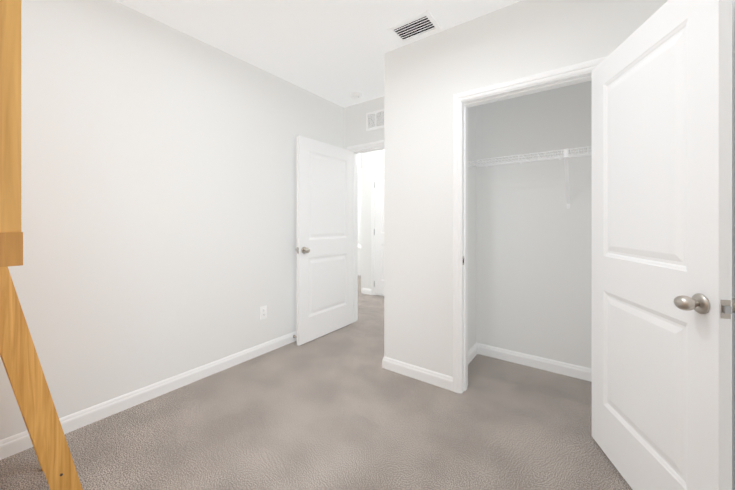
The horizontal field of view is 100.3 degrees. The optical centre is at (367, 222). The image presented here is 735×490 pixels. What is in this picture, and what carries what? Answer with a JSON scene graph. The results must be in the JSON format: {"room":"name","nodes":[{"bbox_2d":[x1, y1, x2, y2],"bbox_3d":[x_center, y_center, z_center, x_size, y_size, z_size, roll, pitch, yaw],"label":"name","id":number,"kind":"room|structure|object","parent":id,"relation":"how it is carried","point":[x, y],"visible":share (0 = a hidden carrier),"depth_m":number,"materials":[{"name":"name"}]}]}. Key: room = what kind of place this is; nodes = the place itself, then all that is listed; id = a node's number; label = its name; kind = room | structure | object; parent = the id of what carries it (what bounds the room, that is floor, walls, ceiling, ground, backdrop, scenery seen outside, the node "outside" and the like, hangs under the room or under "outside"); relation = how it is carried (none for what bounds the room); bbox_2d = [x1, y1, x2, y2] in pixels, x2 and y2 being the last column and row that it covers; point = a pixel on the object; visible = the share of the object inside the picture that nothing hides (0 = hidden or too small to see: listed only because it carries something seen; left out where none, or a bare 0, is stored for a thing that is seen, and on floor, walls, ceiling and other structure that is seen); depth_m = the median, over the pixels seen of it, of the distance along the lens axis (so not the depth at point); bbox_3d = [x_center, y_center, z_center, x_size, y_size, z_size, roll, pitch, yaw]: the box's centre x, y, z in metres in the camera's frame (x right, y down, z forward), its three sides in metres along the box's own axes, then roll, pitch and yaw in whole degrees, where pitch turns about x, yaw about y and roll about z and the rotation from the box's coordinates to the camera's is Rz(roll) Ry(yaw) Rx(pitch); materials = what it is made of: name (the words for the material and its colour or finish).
{"room":"bedroom","nodes":[
{"label":"bedroom","id":0,"kind":"room"},
{"bbox_2d":[0,0,343,439],"bbox_3d":[-1.549,-0.100,2.100,0.120,2.600,4.370,0,0,36],"label":"wall","id":1,"kind":"structure","parent":0,"point":[159,194],"depth_m":2.06,"materials":[{"name":"white paint"}]},
{"bbox_2d":[0,331,296,459],"bbox_3d":[-1.488,1.153,2.056,0.030,0.094,4.130,0,0,36],"label":"baseboard","id":2,"kind":"structure","parent":1,"relation":"attached to","point":[15,444],"depth_m":2.02,"materials":[{"name":"white paint"}]},
{"bbox_2d":[260,305,266,319],"bbox_3d":[-0.951,0.825,2.815,0.007,0.115,0.070,0,0,36],"label":"wall outlet","id":3,"kind":"object","parent":1,"relation":"attached to","point":[263,312],"visible":1,"depth_m":2.81,"materials":[{"name":"white plastic"}]},
{"bbox_2d":[0,275,631,489],"bbox_3d":[-0.708,1.250,4.207,7.170,0.100,8.770,0,0,36],"label":"floor","id":4,"kind":"structure","parent":0,"point":[340,409],"depth_m":1.75,"materials":[{"name":"carpet"}]},
{"bbox_2d":[0,0,82,489],"bbox_3d":[-1.380,0.310,0.551,1.914,1.780,1.451,0,0,36],"label":"bunk bed","id":5,"kind":"object","parent":4,"relation":"on","point":[24,372],"visible":1,"depth_m":1.15,"materials":[{"name":"brown wood"}]},
{"bbox_2d":[115,0,521,167],"bbox_3d":[-0.708,-1.450,4.207,7.170,0.100,8.770,0,0,36],"label":"ceiling","id":6,"kind":"structure","parent":0,"point":[333,51],"depth_m":2.24,"materials":[{"name":"white paint"}]},
{"bbox_2d":[350,92,361,98],"bbox_3d":[-0.126,-1.381,3.348,0.132,0.037,0.132,0,0,36],"label":"smoke detector","id":7,"kind":"object","parent":6,"relation":"attached to","point":[355,95],"visible":1,"depth_m":3.31,"materials":[{"name":"white plastic"}]},
{"bbox_2d":[386,10,441,43],"bbox_3d":[0.336,-1.392,2.204,0.328,0.016,0.228,0,0,36],"label":"ceiling vent","id":8,"kind":"object","parent":6,"relation":"in","point":[416,26],"visible":1,"depth_m":2.19,"materials":[{"name":"white plastic"}]},
{"bbox_2d":[358,168,360,244],"bbox_3d":[-0.280,-0.100,8.028,3.380,2.600,0.120,0,0,36],"label":"wall","id":9,"kind":"structure","parent":0,"point":[359,205],"depth_m":7.90,"materials":[{"name":"white paint"}]},
{"bbox_2d":[358,248,360,275],"bbox_3d":[-0.591,0.575,7.327,2.100,1.250,0.120,0,0,36],"label":"wall","id":10,"kind":"structure","parent":0,"point":[359,262],"depth_m":6.96,"materials":[{"name":"white paint"}]},
{"bbox_2d":[361,153,361,288],"bbox_3d":[0.553,-0.100,6.195,0.120,2.600,2.110,0,0,36],"label":"wall","id":11,"kind":"structure","parent":0,"point":[361,220],"depth_m":5.37,"materials":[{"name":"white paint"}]},
{"bbox_2d":[362,149,383,288],"bbox_3d":[1.434,-0.100,4.181,3.670,2.600,0.120,0,0,36],"label":"wall","id":12,"kind":"structure","parent":0,"point":[371,159],"depth_m":5.14,"materials":[{"name":"white paint"}]},
{"bbox_2d":[361,288,370,294],"bbox_3d":[0.013,1.153,5.201,0.199,0.094,0.134,0,0,36],"label":"baseboard","id":13,"kind":"structure","parent":12,"relation":"attached to","point":[365,291],"depth_m":5.15,"materials":[{"name":"white paint"}]},
{"bbox_2d":[371,166,383,294],"bbox_3d":[0.459,0.145,4.887,0.892,2.110,0.156,0,0,36],"label":"trim","id":14,"kind":"structure","parent":12,"relation":"attached to","point":[374,169],"depth_m":5.06,"materials":[{"name":"white paint"}]},
{"bbox_2d":[374,170,383,295],"bbox_3d":[0.434,0.173,4.855,0.778,2.030,0.175,0,0,36],"label":"hall door","id":15,"kind":"structure","parent":12,"relation":"in","point":[379,233],"depth_m":5.01,"materials":[{"name":"white paint"}]},
{"bbox_2d":[384,30,475,374],"bbox_3d":[0.600,-0.100,2.723,0.530,2.600,0.840,0,0,36],"label":"wall","id":16,"kind":"structure","parent":0,"point":[415,203],"depth_m":2.38,"materials":[{"name":"white paint"}]},
{"bbox_2d":[382,356,452,390],"bbox_3d":[0.578,1.153,2.656,0.599,0.094,0.734,0,0,36],"label":"baseboard","id":17,"kind":"structure","parent":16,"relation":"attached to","point":[424,375],"depth_m":2.34,"materials":[{"name":"white paint"}]},
{"bbox_2d":[344,81,591,368],"bbox_3d":[0.906,-0.100,2.958,2.850,2.600,0.140,0,0,36],"label":"wall","id":18,"kind":"structure","parent":0,"point":[533,265],"depth_m":2.55,"materials":[{"name":"white paint"}]},
{"bbox_2d":[295,135,352,345],"bbox_3d":[-0.427,0.173,3.310,0.175,2.030,0.862,0,0,36],"label":"bedroom door","id":19,"kind":"structure","parent":18,"relation":"in","point":[324,249],"depth_m":3.23,"materials":[{"name":"white paint"}]},
{"bbox_2d":[347,140,383,321],"bbox_3d":[0.186,0.145,3.467,0.975,2.110,0.156,0,0,36],"label":"trim","id":20,"kind":"structure","parent":18,"relation":"attached to","point":[367,147],"depth_m":3.70,"materials":[{"name":"white paint"}]},
{"bbox_2d":[366,109,383,130],"bbox_3d":[0.188,-1.155,3.384,0.502,0.206,0.011,0,0,36],"label":"air vent","id":21,"kind":"object","parent":18,"relation":"in","point":[374,120],"visible":0.46,"depth_m":3.45,"materials":[{"name":"white plastic"}]},
{"bbox_2d":[468,343,591,381],"bbox_3d":[1.335,1.153,2.203,1.270,0.094,0.620,0,0,36],"label":"baseboard","id":22,"kind":"structure","parent":18,"relation":"attached to","point":[567,369],"depth_m":2.54,"materials":[{"name":"white paint"}]},
{"bbox_2d":[468,146,591,208],"bbox_3d":[1.423,-0.319,2.324,1.269,0.417,0.324,0,0,36],"label":"wire closet shelf","id":23,"kind":"object","parent":18,"relation":"attached to","point":[565,156],"visible":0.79,"depth_m":2.35,"materials":[{"name":"white metal"}]},
{"bbox_2d":[446,0,667,376],"bbox_3d":[1.118,-0.100,1.903,1.270,2.600,0.120,0,0,36],"label":"wall","id":24,"kind":"structure","parent":0,"point":[521,39],"depth_m":1.93,"materials":[{"name":"white paint"}]},
{"bbox_2d":[453,56,607,393],"bbox_3d":[1.012,0.145,1.980,0.897,2.110,0.156,0,0,36],"label":"trim","id":25,"kind":"structure","parent":24,"relation":"attached to","point":[463,102],"depth_m":2.16,"materials":[{"name":"white paint"}]},
{"bbox_2d":[732,0,734,489],"bbox_3d":[0.863,-0.100,0.366,0.120,2.600,4.390,0,0,36],"label":"wall","id":26,"kind":"structure","parent":0,"point":[733,242],"depth_m":1.12,"materials":[{"name":"white paint"}]},
{"bbox_2d":[592,0,734,489],"bbox_3d":[1.210,0.173,1.322,0.392,2.030,0.726,0,0,36],"label":"closet door","id":27,"kind":"structure","parent":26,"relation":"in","point":[663,305],"depth_m":1.18,"materials":[{"name":"white paint"}]}
]}

